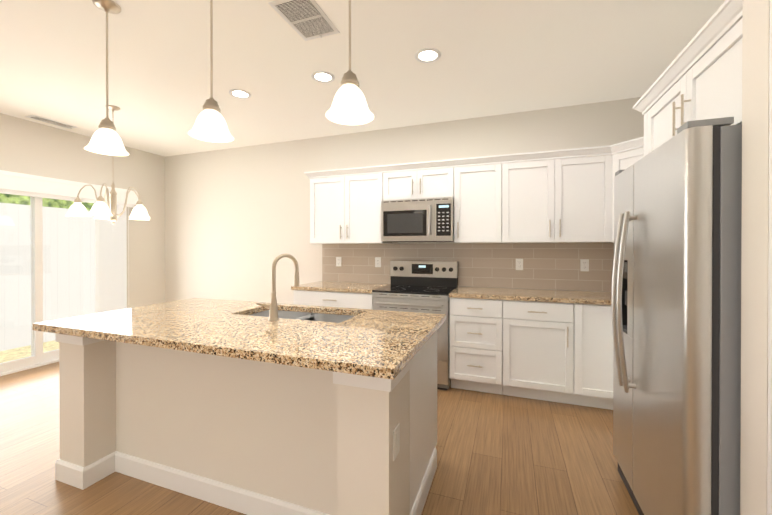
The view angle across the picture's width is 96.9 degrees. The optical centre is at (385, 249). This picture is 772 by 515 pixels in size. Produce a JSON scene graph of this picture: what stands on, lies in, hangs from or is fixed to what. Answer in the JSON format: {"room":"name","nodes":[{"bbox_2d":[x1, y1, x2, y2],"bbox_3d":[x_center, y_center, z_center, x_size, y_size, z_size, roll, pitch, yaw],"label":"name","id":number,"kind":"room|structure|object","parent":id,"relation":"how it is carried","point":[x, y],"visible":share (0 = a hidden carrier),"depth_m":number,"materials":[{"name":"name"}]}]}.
{"room":"kitchen","nodes":[
{"label":"kitchen","id":0,"kind":"room"},
{"bbox_2d":[0,113,163,307],"bbox_3d":[-4.642,-0.047,2.018,0.120,2.740,7.210,0,0,20],"label":"wall","id":1,"kind":"structure","parent":0,"point":[26,146],"depth_m":4.65,"materials":[{"name":"paint"}]},
{"bbox_2d":[0,194,94,375],"bbox_3d":[-3.954,0.301,3.887,0.139,2.028,1.846,0,0,20],"label":"door frame","id":2,"kind":"structure","parent":1,"relation":"attached to","point":[38,357],"depth_m":3.85,"materials":[{"name":"white plastic"}]},
{"bbox_2d":[0,170,137,312],"bbox_3d":[-3.856,0.233,3.862,0.099,2.095,2.040,0,0,20],"label":"vertical blinds","id":3,"kind":"object","parent":1,"relation":"attached to","point":[110,266],"visible":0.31,"depth_m":4.38,"materials":[{"name":"white"}]},
{"bbox_2d":[0,362,638,514],"bbox_3d":[-1.363,1.353,0.844,7.090,0.050,7.210,0,0,20],"label":"floor","id":4,"kind":"structure","parent":0,"point":[499,454],"depth_m":2.11,"materials":[{"name":"brown wood"}]},
{"bbox_2d":[55,330,436,514],"bbox_3d":[-0.774,0.886,2.086,2.044,0.874,0.989,0,0,20],"label":"kitchen island","id":5,"kind":"object","parent":4,"relation":"on","point":[246,407],"depth_m":1.75,"materials":[{"name":"paint"}]},
{"bbox_2d":[32,298,445,381],"bbox_3d":[-0.793,0.428,2.032,2.116,0.038,1.040,0,0,20],"label":"island countertop","id":6,"kind":"structure","parent":5,"relation":"on","point":[374,343],"depth_m":1.71,"materials":[{"name":"beige stone"}]},
{"bbox_2d":[255,253,299,320],"bbox_3d":[-0.630,0.216,2.014,0.139,0.386,0.240,0,0,20],"label":"faucet","id":7,"kind":"object","parent":6,"relation":"on","point":[273,308],"visible":1,"depth_m":1.98,"materials":[{"name":"silver metal"}]},
{"bbox_2d":[248,306,355,321],"bbox_3d":[-0.561,0.546,2.225,0.840,0.223,0.440,0,0,20],"label":"sink","id":8,"kind":"object","parent":6,"relation":"in","point":[316,315],"depth_m":2.39,"materials":[{"name":"silver metal"}]},
{"bbox_2d":[291,289,372,308],"bbox_3d":[-0.469,0.878,3.889,0.936,0.874,0.627,0,0,20],"label":"base cabinet","id":9,"kind":"object","parent":4,"relation":"on","point":[314,297],"depth_m":3.58,"materials":[{"name":"white wood"}]},
{"bbox_2d":[291,281,386,292],"bbox_3d":[-0.483,0.420,3.887,0.962,0.038,0.636,0,0,20],"label":"countertop","id":10,"kind":"structure","parent":9,"relation":"on","point":[348,287],"depth_m":3.73,"materials":[{"name":"beige stone"}]},
{"bbox_2d":[372,261,457,389],"bbox_3d":[0.317,0.724,3.559,0.760,1.185,0.697,0,0,20],"label":"range","id":11,"kind":"object","parent":4,"relation":"on","point":[423,286],"visible":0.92,"depth_m":3.38,"materials":[{"name":"silver metal"}]},
{"bbox_2d":[449,297,510,395],"bbox_3d":[0.940,0.881,3.381,0.529,0.874,0.627,0,0,20],"label":"base cabinet","id":12,"kind":"object","parent":4,"relation":"on","point":[479,327],"depth_m":3.09,"materials":[{"name":"white wood"}]},
{"bbox_2d":[511,301,582,405],"bbox_3d":[1.424,0.881,3.207,0.621,0.874,0.627,0,0,20],"label":"base cabinet","id":13,"kind":"object","parent":4,"relation":"on","point":[548,345],"depth_m":2.91,"materials":[{"name":"white wood"}]},
{"bbox_2d":[449,286,610,304],"bbox_3d":[1.603,0.424,3.136,1.940,0.038,0.636,0,0,20],"label":"countertop","id":14,"kind":"structure","parent":13,"relation":"on","point":[461,291],"depth_m":3.08,"materials":[{"name":"beige stone"}]},
{"bbox_2d":[583,301,612,409],"bbox_3d":[1.835,0.882,3.059,0.494,0.874,0.627,0,0,20],"label":"base cabinet","id":15,"kind":"object","parent":4,"relation":"on","point":[597,319],"depth_m":2.78,"materials":[{"name":"white wood"}]},
{"bbox_2d":[611,117,741,514],"bbox_3d":[1.547,0.439,1.477,0.916,1.774,0.880,0,0,20],"label":"fridge","id":16,"kind":"object","parent":4,"relation":"on","point":[676,299],"visible":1,"depth_m":1.23,"materials":[{"name":"silver metal"}]},
{"bbox_2d":[0,0,725,156],"bbox_3d":[-1.363,-1.441,0.832,7.090,0.060,7.210,0,0,20],"label":"ceiling","id":17,"kind":"structure","parent":0,"point":[498,57],"depth_m":2.57,"materials":[{"name":"paint"}]},
{"bbox_2d":[25,115,76,128],"bbox_3d":[-3.721,-1.414,3.817,0.150,0.020,0.390,0,0,20],"label":"ceiling vent","id":18,"kind":"object","parent":17,"relation":"in","point":[49,121],"visible":1,"depth_m":3.79,"materials":[{"name":"white plastic"}]},
{"bbox_2d":[84,0,128,155],"bbox_3d":[-1.614,-0.993,1.981,0.204,0.847,0.204,0,0,20],"label":"pendant light","id":19,"kind":"object","parent":17,"relation":"hanging from","point":[105,139],"visible":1,"depth_m":1.97,"materials":[{"name":"white glass"}]},
{"bbox_2d":[65,105,149,223],"bbox_3d":[-2.726,-0.838,3.448,0.687,1.170,0.668,0,0,20],"label":"chandelier","id":20,"kind":"object","parent":17,"relation":"hanging from","point":[101,208],"visible":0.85,"depth_m":3.37,"materials":[{"name":"white glass"}]},
{"bbox_2d":[188,0,233,142],"bbox_3d":[-0.874,-0.992,1.715,0.204,0.847,0.204,0,0,20],"label":"pendant light","id":21,"kind":"object","parent":17,"relation":"hanging from","point":[210,124],"visible":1,"depth_m":1.71,"materials":[{"name":"white glass"}]},
{"bbox_2d":[229,89,250,98],"bbox_3d":[-1.330,-1.417,3.121,0.187,0.007,0.187,0,0,14],"label":"recessed light","id":22,"kind":"object","parent":17,"relation":"in","point":[238,93],"depth_m":3.11,"materials":[{"name":"white plastic"}]},
{"bbox_2d":[268,0,339,40],"bbox_3d":[-0.488,-1.407,2.095,0.260,0.020,0.380,0,0,20],"label":"ceiling vent","id":23,"kind":"object","parent":17,"relation":"in","point":[306,20],"visible":1,"depth_m":2.08,"materials":[{"name":"white plastic"}]},
{"bbox_2d":[311,71,334,82],"bbox_3d":[-0.517,-1.416,2.812,0.187,0.007,0.187,0,0,14],"label":"recessed light","id":24,"kind":"object","parent":17,"relation":"in","point":[319,76],"depth_m":2.80,"materials":[{"name":"white plastic"}]},
{"bbox_2d":[326,0,373,124],"bbox_3d":[-0.154,-0.991,1.456,0.204,0.847,0.204,0,0,20],"label":"pendant light","id":25,"kind":"object","parent":17,"relation":"hanging from","point":[349,106],"visible":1,"depth_m":1.45,"materials":[{"name":"white glass"}]},
{"bbox_2d":[415,48,440,62],"bbox_3d":[0.306,-1.414,2.500,0.187,0.007,0.187,0,0,14],"label":"recessed light","id":26,"kind":"object","parent":17,"relation":"in","point":[427,55],"depth_m":2.50,"materials":[{"name":"white plastic"}]},
{"bbox_2d":[164,97,643,303],"bbox_3d":[-0.313,-0.056,4.227,6.530,2.740,0.120,0,0,20],"label":"wall","id":27,"kind":"structure","parent":0,"point":[226,224],"depth_m":4.55,"materials":[{"name":"paint"}]},
{"bbox_2d":[308,165,392,243],"bbox_3d":[-0.408,-0.486,4.015,0.914,0.834,0.337,0,0,20],"label":"upper cabinet","id":28,"kind":"object","parent":27,"relation":"attached to","point":[345,209],"depth_m":3.85,"materials":[{"name":"white wood"}]},
{"bbox_2d":[384,160,455,199],"bbox_3d":[0.381,-0.714,3.730,0.759,0.376,0.337,0,0,20],"label":"upper cabinet","id":29,"kind":"object","parent":27,"relation":"attached to","point":[434,182],"depth_m":3.55,"materials":[{"name":"white wood"}]},
{"bbox_2d":[381,197,453,241],"bbox_3d":[0.360,-0.304,3.675,0.756,0.436,0.455,0,0,20],"label":"microwave","id":30,"kind":"object","parent":29,"relation":"attached to","point":[420,220],"visible":0.98,"depth_m":3.50,"materials":[{"name":"silver metal"}]},
{"bbox_2d":[322,243,613,291],"bbox_3d":[0.908,0.204,3.719,3.643,0.544,0.008,0,0,20],"label":"tile backsplash","id":31,"kind":"structure","parent":27,"relation":"attached to","point":[552,266],"depth_m":3.61,"materials":[{"name":"beige tile"}]},
{"bbox_2d":[336,257,340,265],"bbox_3d":[-0.587,0.150,4.249,0.072,0.117,0.007,0,0,20],"label":"electrical outlet plate","id":32,"kind":"object","parent":31,"relation":"attached to","point":[338,259],"depth_m":4.25,"materials":[{"name":"white plastic"}]},
{"bbox_2d":[375,257,380,266],"bbox_3d":[-0.096,0.151,4.072,0.072,0.117,0.007,0,0,20],"label":"electrical outlet plate","id":33,"kind":"object","parent":31,"relation":"attached to","point":[377,259],"depth_m":4.07,"materials":[{"name":"white plastic"}]},
{"bbox_2d":[516,259,522,269],"bbox_3d":[1.380,0.153,3.541,0.072,0.117,0.007,0,0,20],"label":"electrical outlet plate","id":34,"kind":"object","parent":31,"relation":"attached to","point":[519,262],"depth_m":3.54,"materials":[{"name":"white plastic"}]},
{"bbox_2d":[580,259,588,270],"bbox_3d":[1.939,0.154,3.340,0.072,0.117,0.007,0,0,20],"label":"electrical outlet plate","id":35,"kind":"object","parent":31,"relation":"attached to","point":[584,264],"depth_m":3.34,"materials":[{"name":"white plastic"}]},
{"bbox_2d":[454,156,491,242],"bbox_3d":[0.984,-0.484,3.514,0.517,0.834,0.337,0,0,20],"label":"upper cabinet","id":36,"kind":"object","parent":27,"relation":"attached to","point":[473,202],"depth_m":3.38,"materials":[{"name":"white wood"}]},
{"bbox_2d":[492,146,603,242],"bbox_3d":[1.587,-0.483,3.274,1.022,0.834,0.380,0,0,20],"label":"upper cabinet","id":37,"kind":"object","parent":27,"relation":"attached to","point":[558,199],"depth_m":3.15,"materials":[{"name":"white wood"}]},
{"bbox_2d":[604,136,643,242],"bbox_3d":[2.220,-0.481,2.914,0.629,0.834,0.628,0,0,20],"label":"upper cabinet","id":38,"kind":"object","parent":27,"relation":"attached to","point":[620,161],"depth_m":2.97,"materials":[{"name":"white wood"}]},
{"bbox_2d":[740,0,769,514],"bbox_3d":[1.455,-0.042,0.934,0.692,2.740,0.120,0,0,20],"label":"wall","id":39,"kind":"structure","parent":0,"point":[755,13],"depth_m":1.05,"materials":[{"name":"paint"}]},
{"bbox_2d":[633,0,742,155],"bbox_3d":[1.682,-0.671,1.507,0.690,0.443,1.110,0,0,20],"label":"upper cabinet","id":40,"kind":"object","parent":39,"relation":"attached to","point":[699,77],"visible":0.56,"depth_m":1.45,"materials":[{"name":"white wood"}]},
{"bbox_2d":[767,0,771,514],"bbox_3d":[1.571,0.166,0.815,1.014,2.325,0.024,0,0,20],"label":"door frame","id":41,"kind":"structure","parent":39,"relation":"attached to","point":[769,475],"depth_m":0.98,"materials":[{"name":"white wood"}]},
{"label":"outside","id":42,"kind":"structure","parent":0,"visible":0},
{"bbox_2d":[0,340,58,362],"bbox_3d":[-7.111,1.438,5.587,6.920,0.060,14.000,0,0,20],"label":"ground","id":43,"kind":"structure","parent":42,"point":[10,354],"depth_m":4.74,"materials":[{"name":"beige"}]},
{"bbox_2d":[0,203,94,350],"bbox_3d":[-5.309,0.381,4.933,0.110,2.060,14.000,0,0,20],"label":"fence","id":44,"kind":"object","parent":43,"relation":"on","point":[24,285],"depth_m":5.23,"materials":[{"name":"plastic"}]},
{"bbox_2d":[0,193,94,210],"bbox_3d":[-6.462,-2.341,5.336,0.100,3.700,14.000,0,0,20],"label":"trees","id":45,"kind":"object","parent":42,"point":[14,199],"depth_m":6.14,"materials":[{"name":"green plant"}]}
]}

